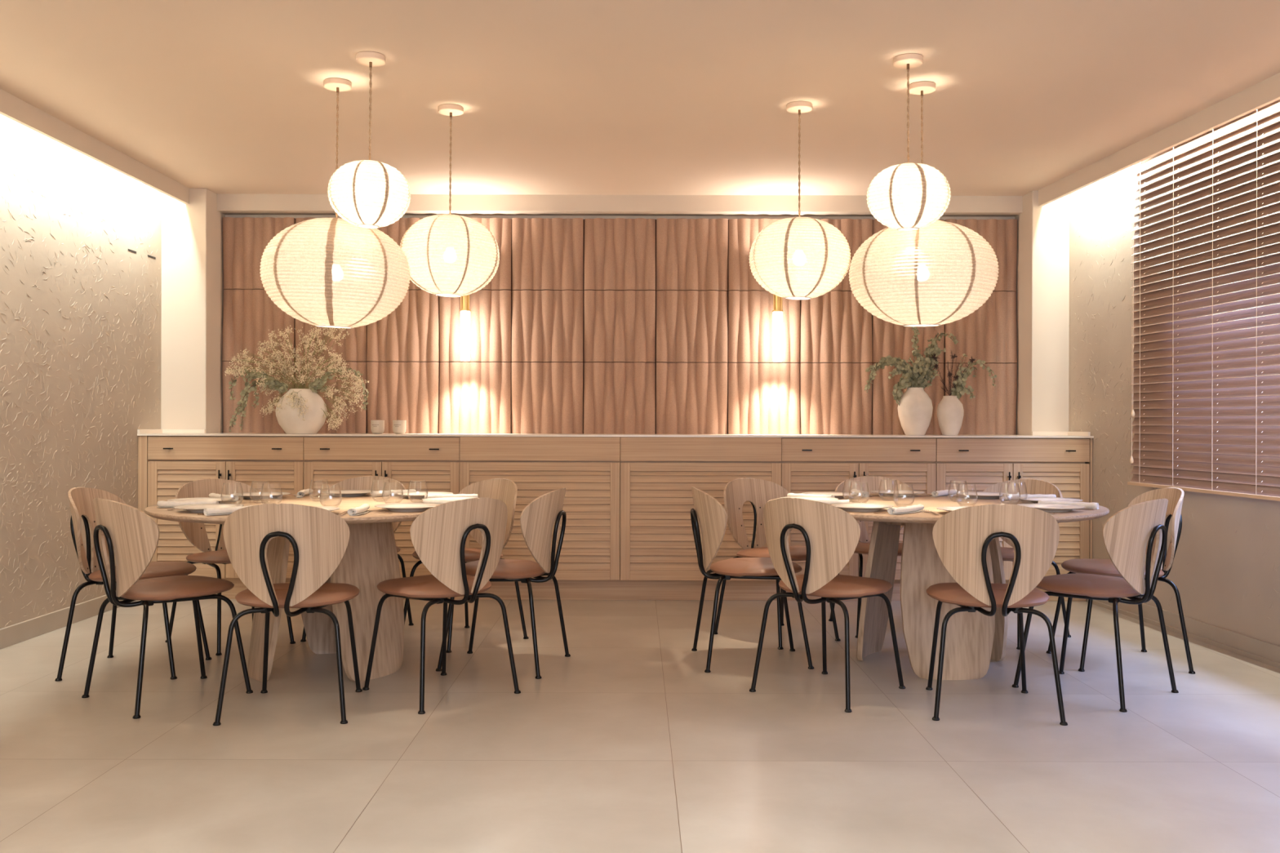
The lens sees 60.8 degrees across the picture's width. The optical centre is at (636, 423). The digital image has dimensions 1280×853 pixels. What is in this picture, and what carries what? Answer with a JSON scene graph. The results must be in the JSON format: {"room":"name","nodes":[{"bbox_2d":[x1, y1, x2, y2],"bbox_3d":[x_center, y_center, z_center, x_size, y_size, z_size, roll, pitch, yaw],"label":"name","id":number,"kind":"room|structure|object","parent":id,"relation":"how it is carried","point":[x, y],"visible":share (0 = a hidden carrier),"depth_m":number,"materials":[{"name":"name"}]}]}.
{"room":"restaurant dining room","nodes":[
{"label":"restaurant dining room","id":0,"kind":"room"},
{"bbox_2d":[0,114,161,628],"bbox_3d":[-3.209,-0.218,2.680,0.202,2.642,9.760,0,0,0],"label":"wall","id":1,"kind":"structure","parent":0,"point":[81,311],"depth_m":5.93,"materials":[{"name":"paint"}]},
{"bbox_2d":[0,595,138,649],"bbox_3d":[-3.112,1.055,2.410,0.022,0.097,8.820,0,0,0],"label":"baseboard","id":2,"kind":"structure","parent":1,"relation":"attached to","point":[25,630],"depth_m":5.75,"materials":[{"name":"wood"}]},
{"bbox_2d":[160,187,225,433],"bbox_3d":[-2.989,-0.217,7.320,0.342,2.642,0.380,0,0,0],"label":"pillar","id":3,"kind":"structure","parent":1,"relation":"attached to","point":[193,269],"depth_m":7.13,"materials":[{"name":"paint"}]},
{"bbox_2d":[225,214,1014,220],"bbox_3d":[0.396,-0.209,7.560,7.610,2.642,0.200,0,0,0],"label":"wall","id":4,"kind":"structure","parent":0,"point":[295,216],"depth_m":7.46,"materials":[{"name":"paint"}]},
{"bbox_2d":[222,217,1017,435],"bbox_3d":[-0.115,-0.657,7.407,5.390,1.464,0.076,0,0,0],"label":"cladding","id":5,"kind":"object","parent":4,"relation":"attached to","point":[597,326],"visible":0.66,"depth_m":7.38,"materials":[{"name":"brown"}]},
{"bbox_2d":[459,294,471,360],"bbox_3d":[-1.137,-0.723,7.287,0.072,0.617,0.176,0,0,0],"label":"wall lamp","id":6,"kind":"object","parent":5,"relation":"attached to","point":[464,309],"visible":0.62,"depth_m":7.21,"materials":[{"name":"white"}]},
{"bbox_2d":[772,293,782,361],"bbox_3d":[0.935,-0.718,7.287,0.072,0.617,0.176,0,0,0],"label":"wall lamp","id":7,"kind":"object","parent":5,"relation":"attached to","point":[777,311],"visible":0.62,"depth_m":7.21,"materials":[{"name":"white"}]},
{"bbox_2d":[217,193,1022,217],"bbox_3d":[-0.114,-1.485,7.410,5.405,0.132,0.200,0,0,0],"label":"ceiling beam","id":8,"kind":"structure","parent":4,"relation":"attached to","point":[227,203],"depth_m":7.31,"materials":[{"name":"paint"}]},
{"bbox_2d":[0,599,1279,852],"bbox_3d":[0.392,1.172,2.730,7.610,0.120,10.060,0,0,0],"label":"floor","id":9,"kind":"structure","parent":0,"point":[624,743],"depth_m":3.78,"materials":[{"name":"tile"}]},
{"bbox_2d":[54,487,211,681],"bbox_3d":[-2.258,0.697,4.910,0.540,0.816,0.489,0,0,0],"label":"dining chair","id":10,"kind":"object","parent":9,"relation":"on","point":[81,499],"visible":0.71,"depth_m":4.87,"materials":[{"name":"wood"}]},
{"bbox_2d":[81,497,253,719],"bbox_3d":[-1.902,0.698,4.412,0.489,0.816,0.540,0,0,41],"label":"dining chair","id":11,"kind":"object","parent":9,"relation":"on","point":[134,534],"visible":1,"depth_m":4.22,"materials":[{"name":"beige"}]},
{"bbox_2d":[137,435,305,578],"bbox_3d":[-2.594,0.592,6.950,1.030,1.025,0.356,0,0,0],"label":"base cabinet","id":12,"kind":"object","parent":9,"relation":"on","point":[166,464],"visible":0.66,"depth_m":6.80,"materials":[{"name":"brown wood"}]},
{"bbox_2d":[164,478,295,655],"bbox_3d":[-2.045,0.698,5.518,0.540,0.816,0.489,0,0,44],"label":"dining chair","id":13,"kind":"object","parent":9,"relation":"on","point":[196,534],"visible":0.54,"depth_m":5.57,"materials":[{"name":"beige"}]},
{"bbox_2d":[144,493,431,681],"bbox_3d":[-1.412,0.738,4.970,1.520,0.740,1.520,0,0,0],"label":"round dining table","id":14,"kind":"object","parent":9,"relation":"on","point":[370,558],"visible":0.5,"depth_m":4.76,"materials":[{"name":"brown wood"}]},
{"bbox_2d":[156,500,218,507],"bbox_3d":[-1.944,0.350,4.719,0.251,0.030,0.056,0,0,-1],"label":"rolled napkin","id":15,"kind":"object","parent":14,"relation":"on","point":[162,504],"visible":0.7,"depth_m":4.70,"materials":[{"name":"white fabric"}]},
{"bbox_2d":[167,497,231,502],"bbox_3d":[-1.974,0.355,4.929,0.275,0.022,0.275,0,0,0],"label":"dinner plate","id":16,"kind":"object","parent":14,"relation":"on","point":[202,499],"visible":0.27,"depth_m":5.01,"materials":[{"name":"white ceramic"}]},
{"bbox_2d":[173,503,244,512],"bbox_3d":[-1.783,0.356,4.545,0.275,0.022,0.275,0,0,0],"label":"dinner plate","id":17,"kind":"object","parent":14,"relation":"on","point":[200,508],"visible":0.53,"depth_m":4.61,"materials":[{"name":"white ceramic"}]},
{"bbox_2d":[208,493,239,502],"bbox_3d":[-1.962,0.350,5.160,0.056,0.030,0.250,0,0,-43],"label":"rolled napkin","id":18,"kind":"object","parent":14,"relation":"on","point":[234,498],"visible":0.68,"depth_m":5.10,"materials":[{"name":"white fabric"}]},
{"bbox_2d":[203,505,253,515],"bbox_3d":[-1.621,0.351,4.407,0.056,0.030,0.250,0,0,40],"label":"rolled napkin","id":19,"kind":"object","parent":14,"relation":"on","point":[211,511],"visible":0.6,"depth_m":4.34,"materials":[{"name":"white fabric"}]},
{"bbox_2d":[249,480,271,502],"bbox_3d":[-1.736,0.316,5.033,0.095,0.100,0.095,0,0,0],"label":"water glass","id":20,"kind":"object","parent":14,"relation":"on","point":[252,481],"visible":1,"depth_m":5.04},
{"bbox_2d":[231,492,290,498],"bbox_3d":[-1.838,0.356,5.340,0.275,0.022,0.275,0,0,0],"label":"dinner plate","id":21,"kind":"object","parent":14,"relation":"on","point":[246,495],"visible":0.98,"depth_m":5.34,"materials":[{"name":"white ceramic"}]},
{"bbox_2d":[296,488,313,497],"bbox_3d":[-1.674,0.351,5.487,0.056,0.030,0.250,0,0,-5],"label":"rolled napkin","id":22,"kind":"object","parent":14,"relation":"on","point":[304,492],"visible":0.97,"depth_m":5.46,"materials":[{"name":"white fabric"}]},
{"bbox_2d":[308,479,329,501],"bbox_3d":[-1.498,0.317,5.147,0.095,0.100,0.095,0,0,0],"label":"water glass","id":23,"kind":"object","parent":14,"relation":"on","point":[326,479],"visible":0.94,"depth_m":5.15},
{"bbox_2d":[313,506,339,511],"bbox_3d":[-1.342,0.357,4.409,0.275,0.022,0.275,0,0,0],"label":"dinner plate","id":24,"kind":"object","parent":14,"relation":"on","point":[329,508],"visible":0.11,"depth_m":4.49,"materials":[{"name":"white ceramic"}]},
{"bbox_2d":[319,484,342,507],"bbox_3d":[-1.334,0.317,4.754,0.095,0.100,0.095,0,0,0],"label":"water glass","id":25,"kind":"object","parent":14,"relation":"on","point":[322,484],"visible":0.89,"depth_m":4.75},
{"bbox_2d":[320,489,376,496],"bbox_3d":[-1.461,0.357,5.533,0.275,0.022,0.275,0,0,0],"label":"dinner plate","id":26,"kind":"object","parent":14,"relation":"on","point":[337,492],"visible":0.94,"depth_m":5.54,"materials":[{"name":"white ceramic"}]},
{"bbox_2d":[346,503,369,515],"bbox_3d":[-1.126,0.353,4.446,0.056,0.030,0.250,0,0,0],"label":"rolled napkin","id":27,"kind":"object","parent":14,"relation":"on","point":[358,510],"visible":1,"depth_m":4.37,"materials":[{"name":"white fabric"}]},
{"bbox_2d":[364,510,392,514],"bbox_3d":[-1.074,0.362,4.489,0.192,0.010,0.024,0,0,37],"label":"fork","id":28,"kind":"object","parent":14,"relation":"on","point":[366,510],"visible":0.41,"depth_m":4.47,"materials":[{"name":"silver metal"}]},
{"bbox_2d":[370,479,391,501],"bbox_3d":[-1.210,0.318,5.157,0.095,0.100,0.095,0,0,0],"label":"water glass","id":29,"kind":"object","parent":14,"relation":"on","point":[387,479],"visible":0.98,"depth_m":5.16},
{"bbox_2d":[382,481,403,502],"bbox_3d":[-1.108,0.318,4.953,0.095,0.100,0.095,0,0,0],"label":"water glass","id":30,"kind":"object","parent":14,"relation":"on","point":[400,482],"visible":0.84,"depth_m":4.95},
{"bbox_2d":[370,488,416,497],"bbox_3d":[-1.234,0.352,5.514,0.056,0.030,0.250,0,0,45],"label":"rolled napkin","id":31,"kind":"object","parent":14,"relation":"on","point":[393,492],"visible":0.78,"depth_m":5.49,"materials":[{"name":"white fabric"}]},
{"bbox_2d":[374,502,439,511],"bbox_3d":[-0.970,0.358,4.617,0.275,0.022,0.275,0,0,0],"label":"dinner plate","id":32,"kind":"object","parent":14,"relation":"on","point":[397,507],"visible":0.96,"depth_m":4.66,"materials":[{"name":"white ceramic"}]},
{"bbox_2d":[397,491,453,498],"bbox_3d":[-1.048,0.358,5.403,0.275,0.022,0.275,0,0,0],"label":"dinner plate","id":33,"kind":"object","parent":14,"relation":"on","point":[416,495],"visible":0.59,"depth_m":5.46,"materials":[{"name":"white ceramic"}]},
{"bbox_2d":[422,498,454,504],"bbox_3d":[-0.845,0.353,4.803,0.250,0.030,0.056,0,0,42],"label":"rolled napkin","id":34,"kind":"object","parent":14,"relation":"on","point":[425,500],"visible":0.39,"depth_m":4.83,"materials":[{"name":"white fabric"}]},
{"bbox_2d":[422,497,475,501],"bbox_3d":[-0.847,0.358,5.005,0.275,0.022,0.275,0,0,0],"label":"dinner plate","id":35,"kind":"object","parent":14,"relation":"on","point":[455,499],"visible":0.2,"depth_m":5.10,"materials":[{"name":"white ceramic"}]},
{"bbox_2d":[424,493,477,498],"bbox_3d":[-0.886,0.353,5.213,0.250,0.030,0.056,0,0,-8],"label":"rolled napkin","id":36,"kind":"object","parent":14,"relation":"on","point":[475,495],"visible":0.59,"depth_m":5.21,"materials":[{"name":"white fabric"}]},
{"bbox_2d":[213,503,362,725],"bbox_3d":[-1.323,0.700,4.236,0.489,0.816,0.540,0,0,-3],"label":"dining chair","id":37,"kind":"object","parent":9,"relation":"on","point":[318,537],"visible":1,"depth_m":4.03,"materials":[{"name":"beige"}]},
{"bbox_2d":[300,475,413,641],"bbox_3d":[-1.480,0.699,5.774,0.489,0.816,0.540,0,0,4],"label":"dining chair","id":38,"kind":"object","parent":9,"relation":"on","point":[365,482],"visible":0.16,"depth_m":6.00,"materials":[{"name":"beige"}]},
{"bbox_2d":[303,435,460,577],"bbox_3d":[-1.591,0.527,7.048,0.972,0.891,0.553,0,0,0],"label":"base cabinet","id":39,"kind":"object","parent":9,"relation":"on","point":[435,460],"visible":0.47,"depth_m":6.80,"materials":[{"name":"brown wood"}]},
{"bbox_2d":[362,497,520,714],"bbox_3d":[-0.809,0.701,4.485,0.489,0.816,0.540,0,0,-44],"label":"dining chair","id":40,"kind":"object","parent":9,"relation":"on","point":[438,535],"visible":1,"depth_m":4.30,"materials":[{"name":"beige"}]},
{"bbox_2d":[404,478,528,653],"bbox_3d":[-0.888,0.701,5.594,0.489,0.816,0.540,0,0,41],"label":"dining chair","id":41,"kind":"object","parent":9,"relation":"on","point":[504,490],"visible":0.45,"depth_m":5.68,"materials":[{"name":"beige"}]},
{"bbox_2d":[435,487,570,679],"bbox_3d":[-0.594,0.701,5.016,0.540,0.816,0.489,0,0,12],"label":"dining chair","id":42,"kind":"object","parent":9,"relation":"on","point":[540,520],"visible":0.91,"depth_m":4.88,"materials":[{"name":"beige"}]},
{"bbox_2d":[459,436,620,580],"bbox_3d":[-0.604,0.531,7.056,0.999,0.892,0.537,0,0,0],"label":"base cabinet","id":43,"kind":"object","parent":9,"relation":"on","point":[588,468],"visible":0.65,"depth_m":6.79,"materials":[{"name":"brown wood"}]},
{"bbox_2d":[137,429,1093,438],"bbox_3d":[-0.132,0.066,7.091,5.954,0.038,0.607,0,0,0],"label":"countertop","id":44,"kind":"structure","parent":43,"relation":"on","point":[140,432],"depth_m":6.79,"materials":[{"name":"beige stone"}]},
{"bbox_2d":[275,388,327,433],"bbox_3d":[-2.151,-0.076,7.000,0.318,0.286,0.318,0,0,0],"label":"round vase","id":45,"kind":"object","parent":44,"relation":"on","point":[287,419],"visible":0.93,"depth_m":6.89,"materials":[{"name":"ceramic"}]},
{"bbox_2d":[224,324,368,431],"bbox_3d":[-2.176,-0.291,6.951,0.954,0.696,0.437,0,0,-5],"label":"flower arrangement","id":46,"kind":"object","parent":45,"relation":"in","point":[266,380],"visible":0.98,"depth_m":6.96,"materials":[{"name":"yellow"}]},
{"bbox_2d":[370,420,384,434],"bbox_3d":[-1.663,0.024,7.000,0.086,0.088,0.087,0,0,0],"label":"candle jar","id":47,"kind":"object","parent":44,"relation":"on","point":[377,427],"visible":1,"depth_m":6.96,"materials":[{"name":"white ceramic"}]},
{"bbox_2d":[392,420,406,434],"bbox_3d":[-1.523,0.025,7.000,0.086,0.088,0.087,0,0,0],"label":"candle jar","id":48,"kind":"object","parent":44,"relation":"on","point":[399,427],"visible":1,"depth_m":6.96,"materials":[{"name":"white ceramic"}]},
{"bbox_2d":[897,387,933,435],"bbox_3d":[1.787,-0.076,7.000,0.220,0.306,0.220,0,0,0],"label":"vase","id":49,"kind":"object","parent":44,"relation":"on","point":[915,409],"visible":0.85,"depth_m":6.92,"materials":[{"name":"ceramic"}]},
{"bbox_2d":[864,326,958,405],"bbox_3d":[1.754,-0.363,6.984,0.591,0.523,0.116,0,0,-4],"label":"eucalyptus arrangement","id":50,"kind":"object","parent":49,"relation":"in","point":[917,375],"visible":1,"depth_m":6.98,"materials":[{"name":"green"}]},
{"bbox_2d":[936,395,964,435],"bbox_3d":[2.012,-0.049,7.000,0.168,0.253,0.168,0,0,0],"label":"slim vase","id":51,"kind":"object","parent":44,"relation":"on","point":[950,411],"visible":0.98,"depth_m":6.94,"materials":[{"name":"ceramic"}]},
{"bbox_2d":[930,351,996,399],"bbox_3d":[2.082,-0.311,6.981,0.446,0.325,0.129,0,0,0],"label":"arrangement","id":52,"kind":"object","parent":51,"relation":"in","point":[959,389],"visible":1,"depth_m":6.98,"materials":[{"name":"green"}]},
{"bbox_2d":[216,577,1086,601],"bbox_3d":[-0.115,1.044,6.860,5.877,0.133,0.020,0,0,0],"label":"plinth","id":53,"kind":"object","parent":9,"relation":"on","point":[751,590],"visible":0.3,"depth_m":6.85,"materials":[{"name":"brown wood"}]},
{"bbox_2d":[620,436,781,580],"bbox_3d":[0.399,0.533,7.056,1.002,0.892,0.537,0,0,0],"label":"base cabinet","id":54,"kind":"object","parent":9,"relation":"on","point":[658,474],"visible":0.7,"depth_m":6.79,"materials":[{"name":"brown wood"}]},
{"bbox_2d":[690,486,813,672],"bbox_3d":[0.521,0.704,5.117,0.540,0.816,0.489,0,0,-4],"label":"dining chair","id":55,"kind":"object","parent":9,"relation":"on","point":[708,517],"visible":0.95,"depth_m":4.98,"materials":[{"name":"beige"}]},
{"bbox_2d":[714,477,840,649],"bbox_3d":[0.729,0.705,5.692,0.489,0.816,0.540,0,0,-33],"label":"dining chair","id":56,"kind":"object","parent":9,"relation":"on","point":[737,491],"visible":0.73,"depth_m":5.83,"materials":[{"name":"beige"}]},
{"bbox_2d":[749,497,905,712],"bbox_3d":[0.801,0.705,4.526,0.489,0.816,0.540,0,0,43],"label":"dining chair","id":57,"kind":"object","parent":9,"relation":"on","point":[831,534],"visible":1,"depth_m":4.34,"materials":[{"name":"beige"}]},
{"bbox_2d":[781,437,936,580],"bbox_3d":[1.385,0.535,7.048,0.965,0.891,0.553,0,0,0],"label":"base cabinet","id":58,"kind":"object","parent":9,"relation":"on","point":[808,464],"visible":0.49,"depth_m":6.80,"materials":[{"name":"brown wood"}]},
{"bbox_2d":[828,475,912,638],"bbox_3d":[1.333,0.706,5.928,0.489,0.816,0.540,0,0,-2],"label":"dining chair","id":59,"kind":"object","parent":9,"relation":"on","point":[873,482],"visible":0.22,"depth_m":6.13,"materials":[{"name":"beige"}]},
{"bbox_2d":[767,493,1109,679],"bbox_3d":[1.368,0.744,5.070,1.520,0.740,1.520,0,0,0],"label":"round dining table","id":60,"kind":"object","parent":9,"relation":"on","point":[972,639],"visible":0.52,"depth_m":4.80,"materials":[{"name":"brown wood"}]},
{"bbox_2d":[779,496,838,500],"bbox_3d":[0.805,0.362,5.103,0.275,0.022,0.275,0,0,0],"label":"dinner plate","id":61,"kind":"object","parent":60,"relation":"on","point":[798,497],"visible":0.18,"depth_m":5.19,"materials":[{"name":"white ceramic"}]},
{"bbox_2d":[786,493,835,497],"bbox_3d":[0.838,0.357,5.283,0.251,0.030,0.056,0,0,44],"label":"rolled napkin","id":62,"kind":"object","parent":60,"relation":"on","point":[788,495],"visible":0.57,"depth_m":5.27,"materials":[{"name":"white fabric"}]},
{"bbox_2d":[800,491,857,498],"bbox_3d":[0.963,0.363,5.462,0.275,0.022,0.275,0,0,0],"label":"dinner plate","id":63,"kind":"object","parent":60,"relation":"on","point":[837,495],"visible":0.5,"depth_m":5.53,"materials":[{"name":"white ceramic"}]},
{"bbox_2d":[809,499,848,504],"bbox_3d":[0.828,0.357,4.902,0.251,0.030,0.056,0,0,6],"label":"rolled napkin","id":64,"kind":"object","parent":60,"relation":"on","point":[826,501],"visible":0.37,"depth_m":4.88,"materials":[{"name":"white fabric"}]},
{"bbox_2d":[842,480,862,502],"bbox_3d":[1.029,0.323,5.199,0.095,0.100,0.095,0,0,0],"label":"water glass","id":65,"kind":"object","parent":60,"relation":"on","point":[859,480],"visible":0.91,"depth_m":5.20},
{"bbox_2d":[848,481,869,502],"bbox_3d":[1.028,0.323,5.041,0.095,0.100,0.095,0,0,0],"label":"water glass","id":66,"kind":"object","parent":60,"relation":"on","point":[852,482],"visible":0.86,"depth_m":5.04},
{"bbox_2d":[850,488,869,497],"bbox_3d":[1.140,0.358,5.603,0.056,0.030,0.250,0,0,-1],"label":"rolled napkin","id":67,"kind":"object","parent":60,"relation":"on","point":[865,494],"visible":0.88,"depth_m":5.52,"materials":[{"name":"white fabric"}]},
{"bbox_2d":[830,502,893,511],"bbox_3d":[0.961,0.363,4.679,0.275,0.022,0.275,0,0,0],"label":"dinner plate","id":68,"kind":"object","parent":60,"relation":"on","point":[855,507],"visible":0.95,"depth_m":4.72,"materials":[{"name":"white ceramic"}]},
{"bbox_2d":[873,511,888,514],"bbox_3d":[1.053,0.370,4.554,0.210,0.005,0.018,0,0,-44],"label":"table knife","id":69,"kind":"object","parent":60,"relation":"on","point":[886,511],"visible":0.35,"depth_m":4.50,"materials":[{"name":"silver metal"}]},
{"bbox_2d":[878,479,898,501],"bbox_3d":[1.219,0.324,5.279,0.095,0.100,0.095,0,0,0],"label":"water glass","id":70,"kind":"object","parent":60,"relation":"on","point":[881,479],"visible":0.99,"depth_m":5.27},
{"bbox_2d":[870,489,924,496],"bbox_3d":[1.346,0.364,5.635,0.275,0.022,0.275,0,0,0],"label":"dinner plate","id":71,"kind":"object","parent":60,"relation":"on","point":[883,492],"visible":0.97,"depth_m":5.64,"materials":[{"name":"white ceramic"}]},
{"bbox_2d":[893,484,914,506],"bbox_3d":[1.199,0.324,4.899,0.095,0.100,0.095,0,0,0],"label":"water glass","id":72,"kind":"object","parent":60,"relation":"on","point":[912,485],"visible":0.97,"depth_m":4.89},
{"bbox_2d":[887,504,924,515],"bbox_3d":[1.125,0.358,4.531,0.056,0.030,0.251,0,0,43],"label":"rolled napkin","id":73,"kind":"object","parent":60,"relation":"on","point":[913,508],"visible":1,"depth_m":4.49,"materials":[{"name":"white fabric"}]},
{"bbox_2d":[922,509,939,515],"bbox_3d":[1.215,0.368,4.503,0.024,0.010,0.192,0,0,0],"label":"fork","id":74,"kind":"object","parent":60,"relation":"on","point":[927,510],"visible":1,"depth_m":4.52,"materials":[{"name":"silver metal"}]},
{"bbox_2d":[931,488,956,497],"bbox_3d":[1.579,0.359,5.613,0.056,0.030,0.250,0,0,40],"label":"rolled napkin","id":75,"kind":"object","parent":60,"relation":"on","point":[938,493],"visible":0.98,"depth_m":5.59,"materials":[{"name":"white fabric"}]},
{"bbox_2d":[936,506,970,511],"bbox_3d":[1.380,0.364,4.505,0.275,0.022,0.275,0,0,0],"label":"dinner plate","id":76,"kind":"object","parent":60,"relation":"on","point":[949,508],"visible":0.16,"depth_m":4.59,"materials":[{"name":"white ceramic"}]},
{"bbox_2d":[947,480,968,502],"bbox_3d":[1.538,0.324,5.217,0.095,0.100,0.095,0,0,0],"label":"water glass","id":77,"kind":"object","parent":60,"relation":"on","point":[950,480],"visible":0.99,"depth_m":5.21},
{"bbox_2d":[955,484,977,505],"bbox_3d":[1.486,0.324,4.908,0.095,0.100,0.095,0,0,0],"label":"water glass","id":78,"kind":"object","parent":60,"relation":"on","point":[958,484],"visible":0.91,"depth_m":4.91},
{"bbox_2d":[955,492,1012,498],"bbox_3d":[1.746,0.365,5.491,0.275,0.022,0.275,0,0,0],"label":"dinner plate","id":79,"kind":"object","parent":60,"relation":"on","point":[971,495],"visible":0.94,"depth_m":5.50,"materials":[{"name":"white ceramic"}]},
{"bbox_2d":[1006,481,1027,503],"bbox_3d":[1.785,0.325,5.119,0.095,0.100,0.095,0,0,0],"label":"water glass","id":80,"kind":"object","parent":60,"relation":"on","point":[1024,482],"visible":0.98,"depth_m":5.11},
{"bbox_2d":[1001,493,1056,500],"bbox_3d":[1.909,0.360,5.311,0.250,0.030,0.056,0,0,2],"label":"rolled napkin","id":81,"kind":"object","parent":60,"relation":"on","point":[1014,496],"visible":0.7,"depth_m":5.30,"materials":[{"name":"white fabric"}]},
{"bbox_2d":[1017,503,1084,511],"bbox_3d":[1.775,0.365,4.677,0.275,0.022,0.275,0,0,0],"label":"dinner plate","id":82,"kind":"object","parent":60,"relation":"on","point":[1044,507],"visible":0.74,"depth_m":4.72,"materials":[{"name":"white ceramic"}]},
{"bbox_2d":[1020,497,1082,503],"bbox_3d":[1.934,0.365,5.089,0.275,0.022,0.275,0,0,0],"label":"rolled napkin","id":83,"kind":"object","parent":60,"relation":"on","point":[1034,500],"visible":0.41,"depth_m":5.16,"materials":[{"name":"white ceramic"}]},
{"bbox_2d":[1037,500,1098,509],"bbox_3d":[1.910,0.360,4.824,0.250,0.030,0.056,0,0,39],"label":"rolled napkin","id":84,"kind":"object","parent":60,"relation":"on","point":[1087,505],"visible":0.62,"depth_m":4.79,"materials":[{"name":"white fabric"}]},
{"bbox_2d":[1077,508,1094,510],"bbox_3d":[1.897,0.372,4.774,0.210,0.005,0.018,0,0,43],"label":"table knife","id":85,"kind":"object","parent":60,"relation":"on","point":[1077,508],"visible":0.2,"depth_m":4.72,"materials":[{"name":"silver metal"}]},
{"bbox_2d":[925,504,1067,725],"bbox_3d":[1.381,0.706,4.282,0.489,0.816,0.540,0,0,8],"label":"dining chair","id":86,"kind":"object","parent":9,"relation":"on","point":[962,537],"visible":1,"depth_m":4.08,"materials":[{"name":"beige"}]},
{"bbox_2d":[935,437,1092,580],"bbox_3d":[2.355,0.604,6.950,0.971,1.025,0.356,0,0,0],"label":"base cabinet","id":87,"kind":"object","parent":9,"relation":"on","point":[984,463],"visible":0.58,"depth_m":6.80,"materials":[{"name":"brown wood"}]},
{"bbox_2d":[982,478,1071,649],"bbox_3d":[1.936,0.708,5.703,0.489,0.816,0.540,0,0,45],"label":"dining chair","id":88,"kind":"object","parent":9,"relation":"on","point":[1034,486],"visible":0.14,"depth_m":5.84,"materials":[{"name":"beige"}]},
{"bbox_2d":[1011,498,1178,712],"bbox_3d":[1.913,0.708,4.540,0.489,0.816,0.540,0,0,-41],"label":"dining chair","id":89,"kind":"object","parent":9,"relation":"on","point":[1126,534],"visible":0.99,"depth_m":4.35,"materials":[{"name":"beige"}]},
{"bbox_2d":[1045,487,1195,674],"bbox_3d":[2.258,0.708,5.100,0.540,0.816,0.489,0,0,0],"label":"dining chair","id":90,"kind":"object","parent":9,"relation":"on","point":[1175,495],"visible":0.6,"depth_m":5.03,"materials":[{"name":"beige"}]},
{"bbox_2d":[0,0,1279,195],"bbox_3d":[0.399,-1.590,2.730,7.610,0.120,10.060,0,0,0],"label":"ceiling","id":91,"kind":"structure","parent":0,"point":[576,97],"depth_m":4.90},
{"bbox_2d":[0,88,189,204],"bbox_3d":[-2.937,-1.496,2.566,0.025,0.125,9.132,0,0,0],"label":"trim","id":92,"kind":"structure","parent":91,"relation":"attached to","point":[11,107],"depth_m":5.80,"materials":[{"name":"paint"}]},
{"bbox_2d":[259,77,410,328],"bbox_3d":[-1.350,-0.982,4.900,0.645,1.105,0.646,0,0,0],"label":"pendant lamp","id":93,"kind":"object","parent":91,"relation":"hanging from","point":[332,272],"visible":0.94,"depth_m":4.67,"materials":[{"name":"white paper"}]},
{"bbox_2d":[327,51,410,228],"bbox_3d":[-1.115,-1.176,4.553,0.336,0.715,0.336,0,0,30],"label":"pendant lamp","id":94,"kind":"object","parent":91,"relation":"hanging from","point":[369,193],"visible":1,"depth_m":4.44,"materials":[{"name":"white paper"}]},
{"bbox_2d":[400,103,499,297],"bbox_3d":[-0.905,-1.074,5.290,0.478,0.917,0.478,0,0,-8],"label":"pendant lamp","id":95,"kind":"object","parent":91,"relation":"hanging from","point":[450,255],"visible":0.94,"depth_m":5.12,"materials":[{"name":"white paper"}]},
{"bbox_2d":[748,101,850,299],"bbox_3d":[0.780,-1.062,5.230,0.478,0.933,0.478,0,0,-44],"label":"pendant lamp","id":96,"kind":"object","parent":91,"relation":"hanging from","point":[799,257],"visible":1,"depth_m":5.06,"materials":[{"name":"beige paper"}]},
{"bbox_2d":[866,53,951,231],"bbox_3d":[1.136,-1.168,4.560,0.341,0.720,0.341,0,0,15],"label":"pendant lamp","id":97,"kind":"object","parent":91,"relation":"hanging from","point":[908,196],"visible":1,"depth_m":4.45,"materials":[{"name":"beige paper"}]},
{"bbox_2d":[848,80,999,326],"bbox_3d":[1.291,-0.982,4.926,0.640,1.090,0.640,0,0,-3],"label":"pendant lamp","id":98,"kind":"object","parent":91,"relation":"hanging from","point":[940,273],"visible":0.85,"depth_m":4.70,"materials":[{"name":"beige paper"}]},
{"bbox_2d":[1068,111,1279,646],"bbox_3d":[3.192,-0.202,2.680,0.201,2.642,9.790,0,0,-3],"label":"wall","id":99,"kind":"structure","parent":0,"point":[1225,569],"depth_m":6.41,"materials":[{"name":"paint"}]},
{"bbox_2d":[1014,190,1069,435],"bbox_3d":[2.792,-0.203,7.320,0.417,2.642,0.380,0,0,0],"label":"pillar","id":100,"kind":"structure","parent":99,"relation":"attached to","point":[1042,259],"depth_m":7.13,"materials":[{"name":"paint"}]},
{"bbox_2d":[1038,72,1279,206],"bbox_3d":[2.958,-1.481,2.566,0.025,0.125,9.156,0,0,-4],"label":"trim","id":101,"kind":"structure","parent":99,"relation":"attached to","point":[1267,91],"depth_m":5.58,"materials":[{"name":"paint"}]},
{"bbox_2d":[1087,597,1279,668],"bbox_3d":[3.099,1.071,2.410,0.034,0.095,8.838,0,0,-3],"label":"baseboard","id":102,"kind":"structure","parent":99,"relation":"attached to","point":[1260,651],"depth_m":5.53,"materials":[{"name":"paint"}]},
{"bbox_2d":[1127,99,1279,501],"bbox_3d":[2.921,-0.576,4.284,0.076,1.844,3.760,0,0,-4],"label":"blind","id":103,"kind":"object","parent":99,"relation":"attached to","point":[1206,382],"visible":0.99,"depth_m":5.42,"materials":[{"name":"beige wood"}]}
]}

